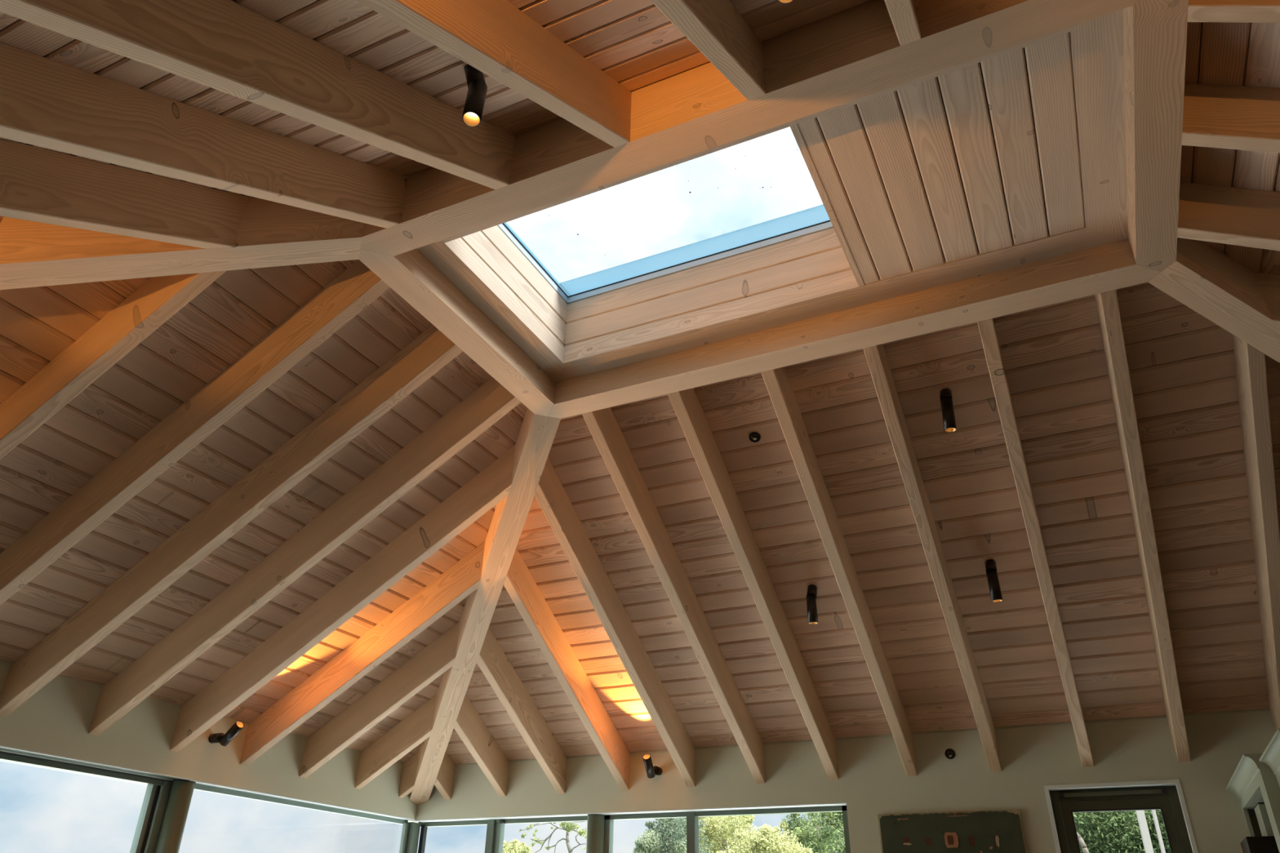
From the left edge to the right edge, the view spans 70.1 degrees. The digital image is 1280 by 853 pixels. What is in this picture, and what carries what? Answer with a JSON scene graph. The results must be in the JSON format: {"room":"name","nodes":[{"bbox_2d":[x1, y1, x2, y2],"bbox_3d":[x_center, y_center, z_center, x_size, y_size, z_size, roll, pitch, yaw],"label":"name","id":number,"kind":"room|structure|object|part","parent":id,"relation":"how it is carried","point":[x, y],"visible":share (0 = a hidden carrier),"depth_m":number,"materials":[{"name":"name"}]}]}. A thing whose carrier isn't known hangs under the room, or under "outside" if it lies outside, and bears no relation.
{"room":"sunroom","nodes":[
{"label":"sunroom","id":0,"kind":"room"},
{"bbox_2d":[0,659,417,819],"bbox_3d":[-4.036,2.589,4.847,0.300,2.711,8.330,-12,-32,23],"label":"wall","id":1,"kind":"structure","parent":0,"point":[55,720],"depth_m":6.41,"materials":[{"name":"paint"}]},
{"bbox_2d":[0,745,415,852],"bbox_3d":[-3.305,3.521,6.002,0.239,2.243,5.055,-12,-32,23],"label":"window","id":2,"kind":"structure","parent":1,"relation":"in","point":[152,814],"depth_m":6.32,"materials":[{"name":"green metal"}]},
{"bbox_3d":[-3.908,2.001,5.557,0.099,0.050,2.474,-12,-32,23],"label":"door head rail","id":3,"kind":"part","parent":2,"relation":"part of","materials":[{"name":"green metal"}]},
{"bbox_3d":[-2.736,3.122,7.516,0.048,0.045,2.552,-12,-32,23],"label":"head rail","id":4,"kind":"part","parent":2,"relation":"part of","materials":[{"name":"green metal"}]},
{"bbox_2d":[208,720,244,746],"bbox_3d":[-3.015,2.245,6.658,0.286,0.169,0.083,-12,-32,23],"label":"spotlight","id":5,"kind":"object","parent":1,"relation":"attached to","point":[224,740],"visible":1,"depth_m":6.62,"materials":[{"name":"black metal"}]},
{"bbox_2d":[0,0,1279,764],"bbox_3d":[0.589,-0.290,4.136,10.452,2.143,8.750,-12,-32,23],"label":"ceiling","id":6,"kind":"structure","parent":0,"point":[1182,370],"depth_m":5.65,"materials":[{"name":"brown wood"}]},
{"bbox_2d":[0,271,226,459],"bbox_3d":[-3.136,0.080,4.381,2.679,1.854,0.077,-12,-32,23],"label":"rafter","id":7,"kind":"object","parent":6,"relation":"attached to","point":[158,299],"visible":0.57,"depth_m":4.26,"materials":[{"name":"brown wood"}]},
{"bbox_2d":[0,138,248,248],"bbox_3d":[-2.443,-0.847,2.724,0.077,1.867,2.701,-12,-32,23],"label":"rafter","id":8,"kind":"object","parent":6,"relation":"attached to","point":[37,184],"visible":1,"depth_m":3.56,"materials":[{"name":"brown wood"}]},
{"bbox_2d":[0,196,364,289],"bbox_3d":[-3.447,-0.585,3.404,4.423,2.116,0.174,11,-31,-16],"label":"rafter","id":9,"kind":"object","parent":6,"relation":"attached to","point":[33,254],"visible":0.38,"depth_m":4.00,"materials":[{"name":"brown wood"}]},
{"bbox_2d":[0,259,390,604],"bbox_3d":[-2.686,0.226,4.857,3.068,2.080,0.077,-12,-32,23],"label":"rafter","id":10,"kind":"object","parent":6,"relation":"attached to","point":[357,286],"visible":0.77,"depth_m":4.78,"materials":[{"name":"brown wood"}]},
{"bbox_2d":[0,43,408,228],"bbox_3d":[-1.830,-0.975,2.694,0.077,2.080,3.068,-12,-32,23],"label":"rafter","id":11,"kind":"object","parent":6,"relation":"attached to","point":[46,103],"visible":1,"depth_m":3.15,"materials":[{"name":"brown wood"}]},
{"bbox_2d":[0,324,462,716],"bbox_3d":[-2.411,0.511,5.354,3.068,2.080,0.077,-12,-32,23],"label":"rafter","id":12,"kind":"object","parent":6,"relation":"attached to","point":[432,350],"visible":0.83,"depth_m":5.31,"materials":[{"name":"brown wood"}]},
{"bbox_2d":[0,0,515,189],"bbox_3d":[-1.284,-1.096,2.461,0.077,2.080,3.068,-12,-32,23],"label":"rafter","id":13,"kind":"object","parent":6,"relation":"attached to","point":[228,46],"visible":1,"depth_m":2.80,"materials":[{"name":"brown wood"}]},
{"bbox_2d":[88,377,520,735],"bbox_3d":[-2.144,0.788,5.837,3.068,2.080,0.077,-12,-32,23],"label":"rafter","id":14,"kind":"object","parent":6,"relation":"attached to","point":[491,402],"visible":0.85,"depth_m":5.79,"materials":[{"name":"brown wood"}]},
{"bbox_2d":[169,445,515,751],"bbox_3d":[-2.055,1.213,6.351,2.665,1.846,0.077,-12,-32,23],"label":"rafter","id":15,"kind":"object","parent":6,"relation":"attached to","point":[492,485],"visible":1,"depth_m":6.31,"materials":[{"name":"brown wood"}]},
{"bbox_2d":[240,541,484,766],"bbox_3d":[-2.070,1.717,6.874,2.036,1.480,0.077,-12,-32,23],"label":"rafter","id":16,"kind":"object","parent":6,"relation":"attached to","point":[464,577],"visible":1,"depth_m":6.83,"materials":[{"name":"brown wood"}]},
{"bbox_2d":[299,621,459,777],"bbox_3d":[-2.085,2.215,7.391,1.415,1.120,0.077,-12,-32,23],"label":"rafter","id":17,"kind":"object","parent":6,"relation":"attached to","point":[437,657],"visible":1,"depth_m":7.35,"materials":[{"name":"brown wood"}]},
{"bbox_2d":[354,694,436,789],"bbox_3d":[-2.100,2.742,7.938,0.757,0.737,0.077,-12,-32,23],"label":"rafter","id":18,"kind":"object","parent":6,"relation":"attached to","point":[416,727],"visible":1,"depth_m":7.90,"materials":[{"name":"brown wood"}]},
{"bbox_2d":[398,751,418,798],"bbox_3d":[-2.114,3.218,8.432,0.164,0.392,0.077,-12,-32,23],"label":"rafter","id":19,"kind":"object","parent":6,"relation":"attached to","point":[406,784],"visible":1,"depth_m":8.39,"materials":[{"name":"brown wood"}]},
{"bbox_2d":[434,752,454,799],"bbox_3d":[-1.827,3.195,8.438,0.077,0.447,0.258,-12,-32,23],"label":"rafter","id":20,"kind":"object","parent":6,"relation":"attached to","point":[443,783],"visible":0.85,"depth_m":8.41,"materials":[{"name":"brown wood"}]},
{"bbox_2d":[462,63,487,127],"bbox_3d":[-0.605,-1.217,3.340,0.082,0.286,0.103,-12,-32,23],"label":"spotlight","id":21,"kind":"object","parent":6,"relation":"attached to","point":[473,111],"visible":0.98,"depth_m":3.31,"materials":[{"name":"black metal"}]},
{"bbox_2d":[453,693,509,796],"bbox_3d":[-1.413,2.789,8.058,0.077,0.796,0.859,-12,-32,23],"label":"rafter","id":22,"kind":"object","parent":6,"relation":"attached to","point":[469,726],"visible":0.85,"depth_m":8.03,"materials":[{"name":"brown wood"}]},
{"bbox_2d":[409,408,560,804],"bbox_3d":[-1.332,1.611,7.236,0.174,2.116,4.423,11,-31,-16],"label":"rafter","id":23,"kind":"object","parent":6,"relation":"attached to","point":[537,433],"visible":0.73,"depth_m":6.75,"materials":[{"name":"brown wood"}]},
{"bbox_2d":[356,0,631,146],"bbox_3d":[-0.751,-1.214,2.234,0.077,2.080,3.068,-12,-32,23],"label":"rafter","id":24,"kind":"object","parent":6,"relation":"attached to","point":[495,37],"visible":1,"depth_m":3.02,"materials":[{"name":"brown wood"}]},
{"bbox_2d":[476,627,566,794],"bbox_3d":[-0.994,2.379,7.675,0.077,1.148,1.465,-12,-32,23],"label":"rafter","id":25,"kind":"object","parent":6,"relation":"attached to","point":[492,661],"visible":0.85,"depth_m":7.63,"materials":[{"name":"brown wood"}]},
{"bbox_2d":[503,547,630,791],"bbox_3d":[-0.565,1.958,7.282,0.077,1.510,2.087,-12,-32,23],"label":"rafter","id":26,"kind":"object","parent":6,"relation":"attached to","point":[519,583],"visible":0.85,"depth_m":7.21,"materials":[{"name":"brown wood"}]},
{"bbox_2d":[534,457,695,787],"bbox_3d":[-0.145,1.546,6.897,0.077,1.863,2.695,-12,-32,23],"label":"rafter","id":27,"kind":"object","parent":6,"relation":"attached to","point":[550,494],"visible":0.85,"depth_m":6.78,"materials":[{"name":"brown wood"}]},
{"bbox_2d":[582,407,765,783],"bbox_3d":[0.317,1.249,6.574,0.077,2.080,3.068,-12,-32,23],"label":"rafter","id":28,"kind":"object","parent":6,"relation":"attached to","point":[602,424],"visible":0.85,"depth_m":6.43,"materials":[{"name":"brown wood"}]},
{"bbox_2d":[650,0,765,99],"bbox_3d":[-0.219,-1.331,2.008,0.077,2.080,3.068,-12,-32,23],"label":"rafter","id":29,"kind":"object","parent":6,"relation":"attached to","point":[716,28],"visible":1,"depth_m":3.15,"materials":[{"name":"brown wood"}]},
{"bbox_2d":[667,387,839,780],"bbox_3d":[0.851,1.131,6.347,0.077,2.080,3.068,-12,-32,23],"label":"rafter","id":30,"kind":"object","parent":6,"relation":"attached to","point":[686,406],"visible":0.85,"depth_m":6.19,"materials":[{"name":"brown wood"}]},
{"bbox_2d":[748,431,760,442],"bbox_3d":[0.735,0.068,5.846,0.074,0.044,0.068,-12,-32,23],"label":"box","id":31,"kind":"object","parent":6,"relation":"attached to","point":[754,437],"visible":1,"depth_m":5.84,"materials":[{"name":"black metal"}]},
{"bbox_2d":[777,0,794,4],"bbox_3d":[0.454,-1.464,2.912,0.073,0.247,0.114,-12,-32,23],"label":"spotlight","id":32,"kind":"object","parent":6,"relation":"attached to","point":[783,2],"visible":1,"depth_m":2.88,"materials":[{"name":"black metal"}]},
{"bbox_2d":[805,584,817,624],"bbox_3d":[1.195,1.231,6.325,0.072,0.280,0.110,-12,-32,23],"label":"spotlight","id":33,"kind":"object","parent":6,"relation":"attached to","point":[811,597],"visible":1,"depth_m":6.28,"materials":[{"name":"black metal"}]},
{"bbox_2d":[761,366,917,776],"bbox_3d":[1.387,1.013,6.118,0.077,2.080,3.068,-12,-32,23],"label":"rafter","id":34,"kind":"object","parent":6,"relation":"attached to","point":[779,387],"visible":0.85,"depth_m":5.95,"materials":[{"name":"brown wood"}]},
{"bbox_2d":[884,0,921,45],"bbox_3d":[0.318,-1.450,1.780,0.077,2.080,3.068,-12,-32,23],"label":"rafter","id":35,"kind":"object","parent":6,"relation":"attached to","point":[903,14],"visible":1,"depth_m":3.15,"materials":[{"name":"brown wood"}]},
{"bbox_2d":[863,343,1001,772],"bbox_3d":[1.924,0.894,5.890,0.077,2.080,3.068,-12,-32,23],"label":"rafter","id":36,"kind":"object","parent":6,"relation":"attached to","point":[877,359],"visible":0.85,"depth_m":5.70,"materials":[{"name":"brown wood"}]},
{"bbox_2d":[939,388,956,432],"bbox_3d":[1.786,-0.097,5.298,0.074,0.283,0.108,-12,-32,23],"label":"spotlight","id":37,"kind":"object","parent":6,"relation":"attached to","point":[945,394],"visible":1,"depth_m":5.25,"materials":[{"name":"black metal"}]},
{"bbox_2d":[985,559,1002,602],"bbox_3d":[2.270,0.989,5.862,0.069,0.285,0.107,-12,-32,23],"label":"spotlight","id":38,"kind":"object","parent":6,"relation":"attached to","point":[990,564],"visible":1,"depth_m":5.82,"materials":[{"name":"black metal"}]},
{"bbox_2d":[977,318,1093,767],"bbox_3d":[2.472,0.773,5.657,0.077,2.080,3.068,-12,-32,23],"label":"rafter","id":39,"kind":"object","parent":6,"relation":"attached to","point":[987,329],"visible":0.85,"depth_m":5.43,"materials":[{"name":"brown wood"}]},
{"bbox_2d":[1094,288,1191,762],"bbox_3d":[3.007,0.655,5.429,0.077,2.080,3.068,-12,-32,23],"label":"rafter","id":40,"kind":"object","parent":6,"relation":"attached to","point":[1107,303],"visible":0.85,"depth_m":5.23,"materials":[{"name":"brown wood"}]},
{"bbox_2d":[1147,237,1279,363],"bbox_3d":[4.619,0.298,4.703,4.423,2.116,0.174,11,-31,-16],"label":"rafter","id":41,"kind":"object","parent":6,"relation":"attached to","point":[1203,278],"visible":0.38,"depth_m":4.48,"materials":[{"name":"brown wood"}]},
{"bbox_2d":[1177,182,1279,250],"bbox_3d":[3.852,-0.551,3.258,3.068,2.080,0.077,-12,-32,23],"label":"rafter","id":42,"kind":"object","parent":6,"relation":"attached to","point":[1232,215],"visible":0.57,"depth_m":4.11,"materials":[{"name":"brown wood"}]},
{"bbox_2d":[1182,83,1279,152],"bbox_3d":[3.583,-0.830,2.771,3.068,2.080,0.077,-12,-32,23],"label":"rafter","id":43,"kind":"object","parent":6,"relation":"attached to","point":[1243,117],"visible":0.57,"depth_m":3.64,"materials":[{"name":"brown wood"}]},
{"bbox_2d":[1187,0,1279,22],"bbox_3d":[3.308,-1.116,2.272,3.068,2.080,0.077,-12,-32,23],"label":"rafter","id":44,"kind":"object","parent":6,"relation":"attached to","point":[1198,11],"visible":1,"depth_m":3.14,"materials":[{"name":"brown wood"}]},
{"bbox_2d":[1231,333,1279,731],"bbox_3d":[3.637,0.721,5.293,0.077,1.853,2.678,-12,-32,23],"label":"rafter","id":45,"kind":"object","parent":6,"relation":"attached to","point":[1250,362],"visible":0.77,"depth_m":5.05,"materials":[{"name":"brown wood"}]},
{"bbox_2d":[1253,271,1279,324],"bbox_3d":[4.289,-0.212,3.625,2.697,1.864,0.077,-12,-32,23],"label":"rafter","id":46,"kind":"object","parent":6,"relation":"attached to","point":[1268,284],"visible":1,"depth_m":4.49,"materials":[{"name":"brown wood"}]},
{"bbox_2d":[417,8,1127,382],"bbox_3d":[0.601,-0.972,4.520,3.246,0.060,1.544,-12,-32,23],"label":"ceiling panel","id":47,"kind":"object","parent":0,"point":[1015,156],"visible":0.69,"depth_m":4.15,"materials":[{"name":"brown wood"}]},
{"bbox_2d":[408,708,1275,852],"bbox_3d":[2.351,3.525,6.298,10.332,2.711,0.300,-12,-32,23],"label":"wall","id":48,"kind":"structure","parent":0,"point":[873,780],"depth_m":6.76,"materials":[{"name":"paint"}]},
{"bbox_2d":[415,802,850,852],"bbox_3d":[-0.263,4.281,7.245,4.110,2.237,0.196,-12,-32,23],"label":"window","id":49,"kind":"structure","parent":48,"relation":"in","point":[495,825],"depth_m":7.66,"materials":[{"name":"green metal"}]},
{"bbox_3d":[-0.223,3.348,7.822,4.110,0.045,0.060,-12,-32,23],"label":"head rail","id":50,"kind":"part","parent":49,"relation":"part of","materials":[{"name":"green metal"}]},
{"bbox_2d":[642,754,662,778],"bbox_3d":[0.093,2.831,7.585,0.090,0.177,0.259,-12,-32,23],"label":"spotlight","id":51,"kind":"object","parent":48,"relation":"attached to","point":[651,771],"visible":1,"depth_m":7.55,"materials":[{"name":"black metal"}]},
{"bbox_2d":[454,709,1270,766],"bbox_3d":[2.307,2.290,6.835,9.732,0.007,0.006,-12,-32,23],"label":"trim","id":52,"kind":"structure","parent":48,"relation":"attached to","point":[1268,709],"depth_m":6.81,"materials":[{"name":"paint"}]},
{"bbox_2d":[944,748,955,759],"bbox_3d":[2.299,2.428,6.763,0.074,0.074,0.016,-12,-32,23],"label":"box","id":53,"kind":"object","parent":48,"relation":"attached to","point":[949,753],"visible":1,"depth_m":6.76,"materials":[{"name":"black metal"}]},
{"bbox_2d":[877,808,1027,852],"bbox_3d":[2.205,3.202,6.343,0.992,0.970,0.041,-12,-32,23],"label":"board","id":54,"kind":"object","parent":48,"relation":"attached to","point":[993,831],"visible":1,"depth_m":6.49,"materials":[{"name":"green paint"}]},
{"bbox_3d":[2.209,2.934,6.474,0.092,0.100,0.004,-12,-32,23],"label":"copper plate","id":55,"kind":"part","parent":54,"relation":"part of","materials":[{"name":"orange metal"}]},
{"bbox_2d":[1043,779,1198,852],"bbox_3d":[3.231,3.472,5.748,0.845,2.292,0.161,-12,-32,23],"label":"door","id":56,"kind":"structure","parent":48,"relation":"in","point":[1063,801],"depth_m":6.25,"materials":[{"name":"green paint"}]},
{"bbox_2d":[1058,788,1168,798],"bbox_3d":[3.251,2.527,6.284,0.675,0.032,0.032,-12,-32,23],"label":"roller blind","id":57,"kind":"object","parent":56,"relation":"attached to","point":[1073,793],"depth_m":6.28,"materials":[{"name":"grey fabric"}]},
{"bbox_3d":[3.253,3.538,5.765,0.688,2.195,0.055,-12,-32,23],"label":"sash","id":58,"kind":"part","parent":56,"relation":"part of","materials":[{"name":"green paint"}]},
{"bbox_3d":[0.605,-1.156,4.623,3.595,0.156,1.893,-12,-32,23],"label":"ceiling","id":59,"kind":"structure","parent":0,"visible":0},
{"bbox_2d":[359,248,555,416],"bbox_3d":[-0.942,-0.605,5.161,0.174,0.316,1.768,-12,-32,23],"label":"beam","id":60,"kind":"structure","parent":59,"relation":"attached to","point":[411,274],"depth_m":4.98,"materials":[{"name":"brown wood"}]},
{"bbox_2d":[444,124,864,363],"bbox_3d":[0.090,-1.066,4.846,2.072,0.525,1.460,-12,-32,23],"label":"skylight","id":61,"kind":"object","parent":59,"relation":"attached to","point":[805,255],"visible":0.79,"depth_m":5.28,"materials":[{"name":"brown wood"}]},
{"bbox_3d":[0.096,-1.249,4.956,1.863,0.041,1.263,-12,-32,23],"label":"frame rail","id":62,"kind":"part","parent":61,"relation":"part of","materials":[{"name":"beige wood"}]},
{"bbox_2d":[360,0,1137,256],"bbox_3d":[0.230,-1.330,3.832,3.472,0.316,0.174,-12,-32,23],"label":"beam","id":63,"kind":"structure","parent":59,"relation":"attached to","point":[855,52],"depth_m":3.67,"materials":[{"name":"brown wood"}]},
{"bbox_2d":[547,238,1161,418],"bbox_3d":[0.972,-0.560,5.177,3.472,0.316,0.174,-12,-32,23],"label":"beam","id":64,"kind":"structure","parent":59,"relation":"attached to","point":[1112,266],"depth_m":4.96,"materials":[{"name":"brown wood"}]},
{"bbox_2d":[1122,0,1188,271],"bbox_3d":[2.143,-1.286,3.848,0.174,0.316,1.768,-12,-32,23],"label":"beam","id":65,"kind":"structure","parent":59,"relation":"attached to","point":[1155,31],"depth_m":3.67,"materials":[{"name":"brown wood"}]},
{"bbox_3d":[0.528,2.917,2.331,10.332,0.180,8.630,-12,-32,23],"label":"floor","id":66,"kind":"structure","parent":0,"visible":0},
{"bbox_2d":[155,779,195,852],"bbox_3d":[-3.277,3.513,5.979,0.192,2.235,0.192,-12,-32,23],"label":"column","id":67,"kind":"structure","parent":66,"relation":"on","point":[177,809],"depth_m":6.36,"materials":[{"name":"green paint"}]},
{"bbox_3d":[-3.259,2.543,6.524,0.151,0.010,0.151,-12,-32,23],"label":"cap plate","id":68,"kind":"part","parent":67,"relation":"part of","materials":[{"name":"black metal"}]},
{"bbox_2d":[399,822,427,852],"bbox_3d":[-2.115,4.669,7.979,0.123,2.219,0.216,-12,-32,23],"label":"post","id":69,"kind":"object","parent":66,"relation":"on","point":[411,830],"visible":1,"depth_m":8.44,"materials":[{"name":"green metal"}]},
{"bbox_3d":[-2.136,4.670,7.981,0.084,2.219,0.108,-12,-32,23],"label":"post","id":70,"kind":"part","parent":69,"relation":"part of","materials":[{"name":"green metal"}]},
{"bbox_2d":[586,813,604,852],"bbox_3d":[-0.393,4.302,7.285,0.192,2.235,0.192,-12,-32,23],"label":"column","id":71,"kind":"structure","parent":66,"relation":"on","point":[596,822],"depth_m":7.70,"materials":[{"name":"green paint"}]},
{"bbox_2d":[1225,753,1279,852],"bbox_3d":[3.811,2.986,4.793,0.624,2.222,1.428,-12,-32,23],"label":"tall cabinet","id":72,"kind":"object","parent":66,"relation":"on","point":[1253,783],"visible":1,"depth_m":5.19,"materials":[{"name":"green paint"}]},
{"bbox_3d":[3.636,2.075,5.363,0.234,0.081,1.351,-12,-32,23],"label":"cornice","id":73,"kind":"part","parent":72,"relation":"part of","materials":[{"name":"green paint"}]},
{"bbox_2d":[1240,835,1279,852],"bbox_3d":[3.772,2.682,5.303,0.339,0.522,0.348,-12,-32,23],"label":"box","id":74,"kind":"object","parent":72,"relation":"in","point":[1249,844],"visible":0.88,"depth_m":5.31,"materials":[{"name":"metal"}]},
{"bbox_3d":[3.570,3.053,4.838,0.021,2.141,1.351,-12,-32,23],"label":"frame","id":75,"kind":"part","parent":72,"relation":"part of","materials":[{"name":"green paint"}]},
{"bbox_3d":[3.891,3.219,5.057,0.258,2.077,0.259,-12,-32,23],"label":"door","id":76,"kind":"part","parent":72,"relation":"part of","materials":[{"name":"green paint"}]},
{"bbox_2d":[1258,728,1279,787],"bbox_3d":[3.368,2.469,3.856,0.624,2.189,0.879,-12,-32,23],"label":"tall cabinet","id":77,"kind":"object","parent":66,"relation":"on","point":[1270,757],"visible":1,"depth_m":4.61,"materials":[{"name":"white paint"}]},
{"bbox_3d":[3.144,2.554,3.931,0.021,2.108,0.879,-12,-32,23],"label":"frame","id":78,"kind":"part","parent":77,"relation":"part of","materials":[{"name":"white paint"}]},
{"label":"outside","id":79,"kind":"structure","parent":0,"visible":0},
{"bbox_3d":[-0.142,3.267,2.474,180.000,0.288,180.000,-12,-32,23],"label":"ground","id":80,"kind":"structure","parent":79,"visible":0},
{"bbox_2d":[502,839,532,852],"bbox_3d":[-3.055,11.902,21.953,1.122,3.664,1.903,9,-30,-14],"label":"tree","id":81,"kind":"object","parent":80,"relation":"on","point":[512,847],"visible":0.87,"depth_m":22.70,"materials":[{"name":"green plant"}]},
{"bbox_2d":[518,821,587,852],"bbox_3d":[-1.804,9.685,18.087,1.518,3.771,1.817,0,-29,1],"label":"pine tree","id":82,"kind":"object","parent":80,"relation":"on","point":[567,827],"visible":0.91,"depth_m":18.70,"materials":[{"name":"green plant"}]},
{"bbox_2d":[631,817,713,852],"bbox_3d":[0.663,12.217,23.318,2.220,4.574,2.220,-12,-32,23],"label":"tree","id":83,"kind":"object","parent":80,"relation":"on","point":[670,836],"visible":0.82,"depth_m":23.49,"materials":[{"name":"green plant"}]},
{"bbox_2d":[698,815,760,852],"bbox_3d":[2.307,12.991,24.885,1.635,4.815,3.083,21,-35,-32],"label":"tree","id":84,"kind":"object","parent":80,"relation":"on","point":[714,829],"visible":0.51,"depth_m":25.32,"materials":[{"name":"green plant"}]},
{"bbox_2d":[716,821,813,852],"bbox_3d":[2.579,9.883,18.239,1.938,3.725,1.305,-12,-32,23],"label":"tree","id":85,"kind":"object","parent":80,"relation":"on","point":[769,842],"visible":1,"depth_m":18.75,"materials":[{"name":"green plant"}]},
{"bbox_2d":[780,812,845,852],"bbox_3d":[4.066,10.429,19.816,1.936,4.366,2.367,-12,-32,23],"label":"tree","id":86,"kind":"object","parent":80,"relation":"on","point":[809,833],"visible":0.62,"depth_m":20.08,"materials":[{"name":"green plant"}]},
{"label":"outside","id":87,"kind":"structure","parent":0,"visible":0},
{"bbox_3d":[-1.681,4.720,5.585,21.732,0.180,20.030,-12,-32,23],"label":"terrace","id":88,"kind":"object","parent":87,"visible":0},
{"bbox_2d":[1072,809,1171,852],"bbox_3d":[5.022,4.857,8.702,5.100,3.195,2.366,-12,-32,23],"label":"hedge","id":89,"kind":"object","parent":88,"relation":"on","point":[1102,832],"visible":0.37,"depth_m":8.68,"materials":[{"name":"green plant"}]},
{"bbox_2d":[1135,810,1154,852],"bbox_3d":[4.012,4.015,6.841,0.060,2.804,0.054,-12,-32,23],"label":"post","id":90,"kind":"object","parent":88,"relation":"on","point":[1145,836],"visible":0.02,"depth_m":7.26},
{"bbox_2d":[1151,809,1165,852],"bbox_3d":[4.149,4.042,6.885,0.030,2.804,0.024,-12,-32,23],"label":"post","id":91,"kind":"object","parent":88,"relation":"on","point":[1153,811],"visible":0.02,"depth_m":7.32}
]}

